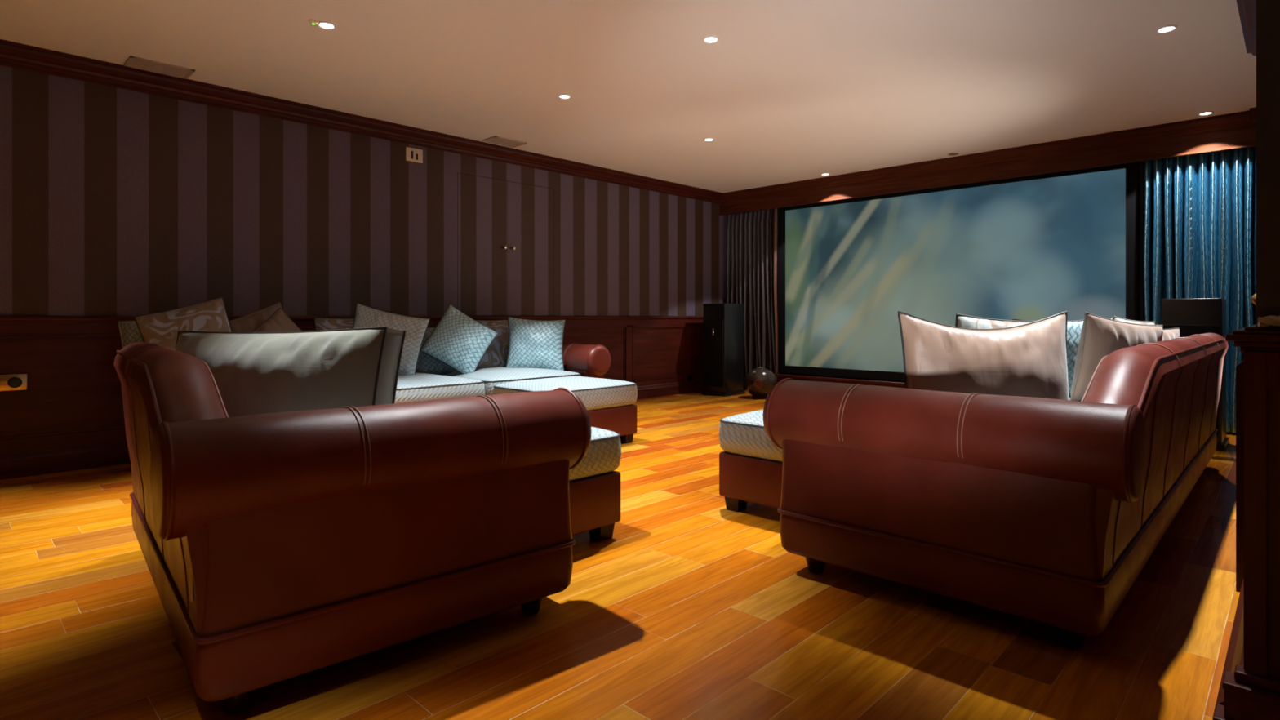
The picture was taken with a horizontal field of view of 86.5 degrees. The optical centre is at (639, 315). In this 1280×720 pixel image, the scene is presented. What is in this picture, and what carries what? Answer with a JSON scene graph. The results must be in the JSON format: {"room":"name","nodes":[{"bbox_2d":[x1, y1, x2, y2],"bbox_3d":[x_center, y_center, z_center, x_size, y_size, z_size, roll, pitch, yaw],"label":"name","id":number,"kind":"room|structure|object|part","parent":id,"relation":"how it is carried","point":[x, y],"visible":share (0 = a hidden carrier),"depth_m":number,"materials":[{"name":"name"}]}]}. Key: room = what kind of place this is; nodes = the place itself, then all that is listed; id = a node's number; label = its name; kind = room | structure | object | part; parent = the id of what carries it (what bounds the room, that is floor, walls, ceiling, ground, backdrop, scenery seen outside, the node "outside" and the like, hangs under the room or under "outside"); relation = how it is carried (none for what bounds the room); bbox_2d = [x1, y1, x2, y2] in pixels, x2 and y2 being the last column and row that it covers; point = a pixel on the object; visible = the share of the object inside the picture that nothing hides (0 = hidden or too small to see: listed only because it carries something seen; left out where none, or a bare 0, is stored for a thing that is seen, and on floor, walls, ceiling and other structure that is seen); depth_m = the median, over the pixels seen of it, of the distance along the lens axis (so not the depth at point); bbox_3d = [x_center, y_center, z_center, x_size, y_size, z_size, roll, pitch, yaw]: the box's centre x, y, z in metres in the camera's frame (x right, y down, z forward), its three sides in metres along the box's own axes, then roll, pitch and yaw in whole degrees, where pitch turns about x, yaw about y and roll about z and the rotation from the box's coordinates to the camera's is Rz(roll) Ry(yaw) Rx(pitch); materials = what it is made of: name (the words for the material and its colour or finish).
{"room":"home theater","nodes":[
{"label":"home theater","id":0,"kind":"room"},
{"bbox_2d":[0,65,727,315],"bbox_3d":[-1.907,-0.730,5.544,0.120,1.540,8.500,0,0,44],"label":"wall","id":1,"kind":"structure","parent":0,"point":[114,201],"depth_m":4.72,"materials":[{"name":"paper"}]},
{"bbox_2d":[0,373,27,391],"bbox_3d":[-3.483,0.370,3.775,0.030,0.090,0.124,0,0,44],"label":"socket plate","id":2,"kind":"object","parent":1,"relation":"attached to","point":[17,381],"visible":1,"depth_m":3.77,"materials":[{"name":"gold metal"}]},
{"bbox_2d":[0,315,702,453],"bbox_3d":[-1.894,0.449,5.532,0.156,0.902,8.500,0,0,44],"label":"wainscoting","id":3,"kind":"structure","parent":1,"relation":"attached to","point":[73,397],"depth_m":4.05,"materials":[{"name":"brown wood"}]},
{"bbox_2d":[0,379,702,479],"bbox_3d":[-1.847,0.829,5.486,0.048,0.142,8.500,0,0,44],"label":"baseboard","id":4,"kind":"structure","parent":1,"relation":"attached to","point":[38,462],"depth_m":3.98,"materials":[{"name":"brown wood"}]},
{"bbox_2d":[0,39,723,204],"bbox_3d":[-1.822,-1.445,5.461,0.118,0.110,8.500,0,0,44],"label":"trim","id":5,"kind":"structure","parent":1,"relation":"attached to","point":[13,55],"depth_m":4.81,"materials":[{"name":"brown wood"}]},
{"bbox_2d":[405,146,422,163],"bbox_3d":[-1.833,-1.307,5.525,0.014,0.110,0.144,0,0,44],"label":"socket plate","id":6,"kind":"object","parent":1,"relation":"attached to","point":[415,155],"visible":1,"depth_m":5.52,"materials":[{"name":"beige plastic"}]},
{"bbox_2d":[457,173,553,315],"bbox_3d":[-1.191,-0.615,6.184,0.075,1.220,1.035,0,0,44],"label":"door","id":7,"kind":"structure","parent":1,"relation":"in","point":[505,228],"depth_m":6.14,"materials":[{"name":"paper"}]},
{"bbox_2d":[0,389,1239,719],"bbox_3d":[0.565,0.950,3.145,7.170,0.100,8.900,0,0,44],"label":"floor","id":8,"kind":"structure","parent":0,"point":[694,607],"depth_m":1.94,"materials":[{"name":"brown wood"}]},
{"bbox_2d":[113,342,591,714],"bbox_3d":[-1.073,0.498,2.335,1.094,0.803,1.626,0,0,-41],"label":"leather sofa","id":9,"kind":"object","parent":8,"relation":"on","point":[277,547],"visible":1,"depth_m":1.66,"materials":[{"name":"brown leather"}]},
{"bbox_3d":[-1.407,0.393,2.037,0.186,0.586,1.532,0,0,-41],"label":"backrest","id":10,"kind":"part","parent":9,"relation":"part of","materials":[{"name":"leather"}]},
{"bbox_2d":[175,326,405,417],"bbox_3d":[-1.315,0.272,2.421,1.200,0.476,0.308,0,0,26],"label":"cushion","id":11,"kind":"object","parent":9,"relation":"on","point":[254,373],"visible":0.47,"depth_m":2.19,"materials":[{"name":"beige fabric"}]},
{"bbox_3d":[-0.625,0.513,1.816,0.968,0.346,0.208,0,0,-41],"label":"arm panel","id":12,"kind":"part","parent":9,"relation":"part of","materials":[{"name":"leather"}]},
{"bbox_2d":[302,329,611,403],"bbox_3d":[-1.644,0.498,4.846,1.134,0.803,2.946,0,0,44],"label":"leather sofa","id":13,"kind":"object","parent":8,"relation":"on","point":[579,360],"visible":0.23,"depth_m":4.95,"materials":[{"name":"brown leather"}]},
{"bbox_2d":[118,320,143,347],"bbox_3d":[-2.759,0.218,3.963,0.489,0.491,0.191,0,0,-24],"label":"cushion","id":14,"kind":"object","parent":13,"relation":"on","point":[130,333],"visible":0.07,"depth_m":3.90,"materials":[{"name":"fabric"}]},
{"bbox_2d":[133,296,232,350],"bbox_3d":[-2.603,0.163,3.950,0.556,0.562,0.184,0,0,-31],"label":"cushion","id":15,"kind":"object","parent":13,"relation":"on","point":[159,328],"visible":0.43,"depth_m":3.90,"materials":[{"name":"brown fabric"}]},
{"bbox_2d":[229,302,282,332],"bbox_3d":[-2.410,0.194,4.298,0.559,0.562,0.183,0,0,-21],"label":"cushion","id":16,"kind":"object","parent":13,"relation":"on","point":[250,322],"visible":0.12,"depth_m":4.27,"materials":[{"name":"brown fabric"}]},
{"bbox_2d":[252,307,302,332],"bbox_3d":[-2.258,0.242,4.250,0.597,0.592,0.179,0,0,-28],"label":"cushion","id":17,"kind":"object","parent":13,"relation":"on","point":[279,321],"visible":0.14,"depth_m":4.25,"materials":[{"name":"brown fabric"}]},
{"bbox_2d":[314,316,354,330],"bbox_3d":[-2.059,0.215,4.772,0.407,0.417,0.170,0,0,-32],"label":"cushion","id":18,"kind":"object","parent":13,"relation":"on","point":[321,323],"visible":0.17,"depth_m":4.72,"materials":[{"name":"brown fabric"}]},
{"bbox_2d":[352,302,431,375],"bbox_3d":[-1.778,0.205,4.747,0.608,0.601,0.187,0,0,-20],"label":"cushion","id":19,"kind":"object","parent":13,"relation":"on","point":[415,327],"visible":0.45,"depth_m":4.73,"materials":[{"name":"beige fabric"}]},
{"bbox_2d":[415,327,453,375],"bbox_3d":[-1.655,0.276,5.211,0.446,0.391,0.190,0,0,-30],"label":"cushion","id":20,"kind":"object","parent":13,"relation":"on","point":[426,363],"visible":0.23,"depth_m":5.17,"materials":[{"name":"fabric"}]},
{"bbox_2d":[394,373,484,403],"bbox_3d":[-1.670,0.513,4.718,0.827,0.204,0.890,0,0,44],"label":"seat cushion","id":21,"kind":"object","parent":13,"relation":"on","point":[419,387],"depth_m":4.53,"materials":[{"name":"white fabric"}]},
{"bbox_2d":[420,303,497,374],"bbox_3d":[-1.374,0.193,5.190,0.600,0.578,0.212,0,0,-29],"label":"cushion","id":22,"kind":"object","parent":13,"relation":"on","point":[460,342],"visible":0.98,"depth_m":5.13,"materials":[{"name":"blue fabric"}]},
{"bbox_2d":[475,319,508,368],"bbox_3d":[-1.235,0.241,5.594,0.448,0.433,0.179,0,0,-33],"label":"cushion","id":23,"kind":"object","parent":13,"relation":"on","point":[496,355],"visible":0.3,"depth_m":5.57,"materials":[{"name":"brown fabric"}]},
{"bbox_2d":[442,366,581,395],"bbox_3d":[-1.047,0.513,5.361,0.827,0.204,0.890,0,0,44],"label":"seat cushion","id":24,"kind":"object","parent":13,"relation":"on","point":[491,376],"depth_m":5.11,"materials":[{"name":"white fabric"}]},
{"bbox_2d":[505,316,565,370],"bbox_3d":[-0.846,0.233,5.531,0.482,0.461,0.216,0,0,-6],"label":"cushion","id":25,"kind":"object","parent":13,"relation":"on","point":[532,344],"visible":0.94,"depth_m":5.47,"materials":[{"name":"blue fabric"}]},
{"bbox_3d":[-0.708,0.513,5.812,1.008,0.346,0.208,0,0,44],"label":"arm panel","id":26,"kind":"part","parent":13,"relation":"part of","materials":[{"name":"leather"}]},
{"bbox_2d":[493,376,637,444],"bbox_3d":[-0.517,0.668,4.766,0.637,0.464,0.837,0,0,44],"label":"footstool","id":27,"kind":"object","parent":8,"relation":"on","point":[608,403],"visible":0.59,"depth_m":4.64,"materials":[{"name":"fabric"}]},
{"bbox_2d":[493,376,637,410],"bbox_3d":[-0.517,0.535,4.766,0.637,0.198,0.837,0,0,44],"label":"cushion","id":28,"kind":"object","parent":27,"relation":"on","point":[595,393],"depth_m":4.61,"materials":[{"name":"white fabric"}]},
{"bbox_2d":[568,426,621,541],"bbox_3d":[-0.545,0.668,2.849,0.818,0.464,0.564,0,0,44],"label":"footstool","id":29,"kind":"object","parent":8,"relation":"on","point":[594,486],"visible":0.26,"depth_m":2.67,"materials":[{"name":"leather"}]},
{"bbox_2d":[568,426,621,481],"bbox_3d":[-0.545,0.535,2.849,0.818,0.198,0.564,0,0,44],"label":"cushion","id":30,"kind":"object","parent":29,"relation":"on","point":[602,457],"depth_m":2.68,"materials":[{"name":"white fabric"}]},
{"bbox_2d":[701,303,745,396],"bbox_3d":[0.960,0.380,7.845,0.340,1.040,0.393,0,0,44],"label":"floor speaker","id":31,"kind":"object","parent":8,"relation":"on","point":[722,323],"visible":1,"depth_m":7.72,"materials":[{"name":"black paint"}]},
{"bbox_2d":[703,320,723,387],"bbox_3d":[0.831,0.425,7.712,0.280,0.750,0.014,0,0,44],"label":"grille","id":32,"kind":"object","parent":31,"relation":"attached to","point":[713,329],"depth_m":7.70,"materials":[{"name":"black fabric"}]},
{"bbox_2d":[718,409,782,512],"bbox_3d":[0.843,0.668,3.252,0.577,0.464,0.837,0,0,44],"label":"footstool","id":33,"kind":"object","parent":8,"relation":"on","point":[751,464],"visible":0.23,"depth_m":3.04,"materials":[{"name":"leather"}]},
{"bbox_2d":[718,409,782,462],"bbox_3d":[0.843,0.535,3.252,0.577,0.198,0.837,0,0,44],"label":"cushion","id":34,"kind":"object","parent":33,"relation":"on","point":[744,437],"depth_m":3.05,"materials":[{"name":"white fabric"}]},
{"bbox_2d":[744,366,777,398],"bbox_3d":[1.331,0.731,7.488,0.349,0.338,0.349,0,0,-23],"label":"globe","id":35,"kind":"object","parent":8,"relation":"on","point":[758,382],"visible":0.93,"depth_m":7.36,"materials":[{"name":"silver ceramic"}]},
{"bbox_2d":[763,333,1228,649],"bbox_3d":[1.965,0.498,3.231,1.089,0.803,3.326,0,0,44],"label":"leather sofa","id":36,"kind":"object","parent":8,"relation":"on","point":[1048,511],"visible":0.97,"depth_m":2.00,"materials":[{"name":"brown leather"}]},
{"bbox_3d":[0.896,0.513,2.129,0.963,0.346,0.208,0,0,44],"label":"arm panel","id":37,"kind":"part","parent":36,"relation":"part of","materials":[{"name":"leather"}]},
{"bbox_2d":[897,311,1069,399],"bbox_3d":[1.237,0.225,2.422,0.644,0.482,0.202,0,0,-2],"label":"cushion","id":38,"kind":"object","parent":36,"relation":"on","point":[1029,359],"visible":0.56,"depth_m":2.36,"materials":[{"name":"beige fabric"}]},
{"bbox_2d":[955,313,1035,328],"bbox_3d":[1.454,0.235,2.768,0.437,0.488,0.151,0,0,-3],"label":"cushion","id":39,"kind":"object","parent":36,"relation":"on","point":[962,320],"visible":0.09,"depth_m":2.72,"materials":[{"name":"white fabric"}]},
{"bbox_2d":[1012,319,1084,397],"bbox_3d":[2.084,0.235,3.481,0.506,0.440,0.180,0,0,-16],"label":"cushion","id":40,"kind":"object","parent":36,"relation":"on","point":[1073,326],"visible":0.16,"depth_m":3.43,"materials":[{"name":"blue fabric"}]},
{"bbox_2d":[1069,311,1163,401],"bbox_3d":[2.376,0.230,3.379,0.666,0.497,0.171,0,0,-25],"label":"cushion","id":41,"kind":"object","parent":36,"relation":"on","point":[1100,336],"visible":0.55,"depth_m":3.26,"materials":[{"name":"beige fabric"}]},
{"bbox_2d":[1111,315,1155,324],"bbox_3d":[2.866,0.210,4.047,0.532,0.419,0.192,0,0,-30],"label":"cushion","id":42,"kind":"object","parent":36,"relation":"on","point":[1117,318],"visible":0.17,"depth_m":3.97,"materials":[{"name":"white fabric"}]},
{"bbox_3d":[2.280,0.393,2.916,0.186,0.586,3.232,0,0,44],"label":"backrest","id":43,"kind":"part","parent":36,"relation":"part of","materials":[{"name":"leather"}]},
{"bbox_2d":[1161,327,1179,341],"bbox_3d":[2.857,0.240,3.805,0.565,0.352,0.189,0,0,-37],"label":"cushion","id":44,"kind":"object","parent":36,"relation":"on","point":[1169,333],"visible":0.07,"depth_m":3.78,"materials":[{"name":"beige fabric"}]},
{"bbox_2d":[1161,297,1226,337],"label":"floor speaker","id":45,"kind":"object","parent":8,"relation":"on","point":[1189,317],"depth_m":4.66,"materials":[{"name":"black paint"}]},
{"bbox_2d":[1215,353,1229,450],"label":"floor speaker","id":46,"kind":"object","parent":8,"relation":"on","point":[1223,441],"depth_m":4.58,"materials":[{"name":"black paint"}]},
{"bbox_2d":[0,0,1256,192],"bbox_3d":[0.565,-1.550,3.145,7.170,0.100,8.900,0,0,44],"label":"ceiling","id":47,"kind":"structure","parent":0,"point":[788,91],"depth_m":4.08,"materials":[{"name":"white paint"}]},
{"bbox_2d":[124,55,195,79],"bbox_3d":[-2.893,-1.495,4.097,0.200,0.010,0.320,0,0,44],"label":"ceiling vent","id":48,"kind":"object","parent":47,"relation":"in","point":[135,62],"visible":1,"depth_m":4.08,"materials":[{"name":"metal"}]},
{"bbox_2d":[308,18,318,25],"bbox_3d":[-1.661,-1.490,3.458,0.044,0.019,0.044,0,0,44],"label":"smoke detector","id":49,"kind":"object","parent":47,"relation":"attached to","point":[311,21],"visible":1,"depth_m":3.44,"materials":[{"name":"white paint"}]},
{"bbox_2d":[317,21,336,29],"bbox_3d":[-1.615,-1.496,3.505,0.092,0.008,0.092,0,0,44],"label":"recessed light","id":50,"kind":"object","parent":47,"relation":"in","point":[324,24],"visible":1,"depth_m":3.50,"materials":[{"name":"white paint"}]},
{"bbox_3d":[-1.615,-1.495,3.505,0.060,0.005,0.060,0,0,-6],"label":"lamp glass","id":51,"kind":"part","parent":50,"relation":"part of","materials":[{"name":"white glass"}]},
{"bbox_2d":[482,135,526,147],"bbox_3d":[-1.162,-1.495,5.838,0.200,0.010,0.320,0,0,44],"label":"ceiling vent","id":52,"kind":"object","parent":47,"relation":"in","point":[496,140],"visible":1,"depth_m":5.82,"materials":[{"name":"metal"}]},
{"bbox_2d":[557,93,571,98],"bbox_3d":[-0.515,-1.496,4.638,0.092,0.008,0.092,0,0,44],"label":"recessed light","id":53,"kind":"object","parent":47,"relation":"in","point":[561,95],"visible":1,"depth_m":4.63,"materials":[{"name":"white paint"}]},
{"bbox_2d":[703,137,714,141],"bbox_3d":[0.586,-1.496,5.772,0.092,0.008,0.092,0,0,44],"label":"recessed light","id":54,"kind":"object","parent":47,"relation":"in","point":[705,139],"visible":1,"depth_m":5.76,"materials":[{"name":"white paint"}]},
{"bbox_2d":[702,35,719,43],"bbox_3d":[0.384,-1.496,3.683,0.092,0.008,0.092,0,0,44],"label":"recessed light","id":55,"kind":"object","parent":47,"relation":"in","point":[708,39],"visible":1,"depth_m":3.67,"materials":[{"name":"white paint"}]},
{"bbox_3d":[0.384,-1.495,3.683,0.060,0.005,0.060,0,0,5],"label":"lamp glass","id":56,"kind":"part","parent":55,"relation":"part of","materials":[{"name":"white glass"}]},
{"bbox_2d":[947,152,958,155],"bbox_3d":[2.897,-1.496,6.288,0.092,0.008,0.092,0,0,44],"label":"recessed light","id":57,"kind":"object","parent":47,"relation":"in","point":[951,153],"visible":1,"depth_m":6.27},
{"bbox_2d":[1155,24,1177,33],"bbox_3d":[2.748,-1.496,3.549,0.092,0.008,0.092,0,0,44],"label":"recessed light","id":58,"kind":"object","parent":47,"relation":"in","point":[1166,28],"visible":1,"depth_m":3.54,"materials":[{"name":"white paint"}]},
{"bbox_3d":[2.748,-1.495,3.549,0.060,0.005,0.060,0,0,5],"label":"lamp glass","id":59,"kind":"part","parent":58,"relation":"part of","materials":[{"name":"white glass"}]},
{"bbox_2d":[1197,111,1213,115],"bbox_3d":[4.182,-1.496,5.027,0.092,0.008,0.092,0,0,44],"label":"recessed light","id":60,"kind":"object","parent":47,"relation":"in","point":[1207,113],"visible":1,"depth_m":5.02,"materials":[{"name":"white paint"}]},
{"bbox_2d":[727,161,1235,433],"bbox_3d":[3.567,-0.300,6.238,7.170,2.400,0.120,0,0,44],"label":"wall","id":61,"kind":"structure","parent":0,"point":[1141,315],"depth_m":5.61,"materials":[{"name":"paint"}]},
{"bbox_2d":[726,208,774,386],"bbox_3d":[1.356,-0.225,8.208,0.719,2.150,0.092,0,0,44],"label":"curtain","id":62,"kind":"object","parent":61,"relation":"hanging from","point":[749,234],"visible":0.78,"depth_m":8.19,"materials":[{"name":"fabric"}]},
{"bbox_2d":[773,208,779,382],"bbox_3d":[1.609,-0.240,7.976,0.092,2.120,0.024,0,0,44],"label":"lining","id":63,"kind":"object","parent":62,"relation":"attached to","point":[775,215],"visible":0.93,"depth_m":7.98,"materials":[{"name":"black fabric"}]},
{"bbox_2d":[776,373,904,387],"bbox_3d":[2.861,0.787,6.759,3.450,0.225,0.115,0,0,44],"label":"trim","id":64,"kind":"structure","parent":61,"relation":"attached to","point":[780,376],"depth_m":7.36,"materials":[{"name":"brown wood"}]},
{"bbox_2d":[777,161,1139,381],"bbox_3d":[2.865,-0.302,6.778,3.430,1.923,0.052,0,0,44],"label":"projection screen","id":65,"kind":"object","parent":61,"relation":"attached to","point":[1036,247],"visible":0.69,"depth_m":6.65,"materials":[{"name":"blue fabric"}]},
{"bbox_2d":[718,106,1256,215],"bbox_3d":[2.762,-1.375,6.629,5.070,0.250,0.180,0,0,44],"label":"trim","id":66,"kind":"structure","parent":61,"relation":"attached to","point":[1234,131],"depth_m":6.06,"materials":[{"name":"brown wood"}]},
{"bbox_2d":[1142,146,1256,432],"bbox_3d":[4.452,-0.210,5.204,0.997,2.180,0.105,0,0,44],"label":"curtain","id":67,"kind":"object","parent":61,"relation":"hanging from","point":[1199,222],"visible":0.53,"depth_m":5.25,"materials":[{"name":"blue fabric"}]},
{"bbox_2d":[1251,293,1256,305],"bbox_3d":[4.539,-0.120,4.971,0.094,0.094,0.353,0,0,44],"label":"curtain holdback","id":68,"kind":"object","parent":61,"relation":"attached to","point":[1254,296],"visible":0.16,"depth_m":4.87,"materials":[{"name":"gold metal"}]},
{"bbox_2d":[1256,0,1279,327],"bbox_3d":[3.005,-0.735,1.996,1.667,1.530,3.150,0,0,44],"label":"wall","id":69,"kind":"structure","parent":0,"point":[1268,11],"depth_m":1.43,"materials":[{"name":"wood"}]},
{"bbox_2d":[1235,360,1243,592],"bbox_3d":[2.725,0.512,2.951,0.100,0.775,2.130,0,0,44],"label":"trim","id":70,"kind":"structure","parent":69,"relation":"attached to","point":[1239,368],"depth_m":2.21,"materials":[{"name":"brown wood"}]},
{"bbox_2d":[1212,579,1279,719],"bbox_3d":[2.207,0.825,1.220,1.733,0.150,1.075,0,0,44],"label":"baseboard","id":71,"kind":"structure","parent":69,"relation":"attached to","point":[1242,695],"depth_m":1.42,"materials":[{"name":"brown wood"}]},
{"bbox_2d":[1236,0,1256,56],"bbox_3d":[2.966,-1.445,2.061,1.814,0.110,3.190,0,0,44],"label":"trim","id":72,"kind":"structure","parent":69,"relation":"attached to","point":[1246,8],"depth_m":3.39,"materials":[{"name":"brown wood"}]},
{"bbox_2d":[1225,324,1279,678],"bbox_3d":[2.223,0.462,1.224,1.714,0.877,1.047,0,0,44],"label":"trim","id":73,"kind":"structure","parent":69,"relation":"attached to","point":[1260,346],"depth_m":1.42,"materials":[{"name":"brown wood"}]},
{"bbox_2d":[1257,315,1279,326],"bbox_3d":[1.483,0.010,1.244,0.525,0.025,0.030,0,0,45],"label":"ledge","id":74,"kind":"object","parent":73,"relation":"on","point":[1266,321],"visible":1,"depth_m":1.41,"materials":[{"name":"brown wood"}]}
]}

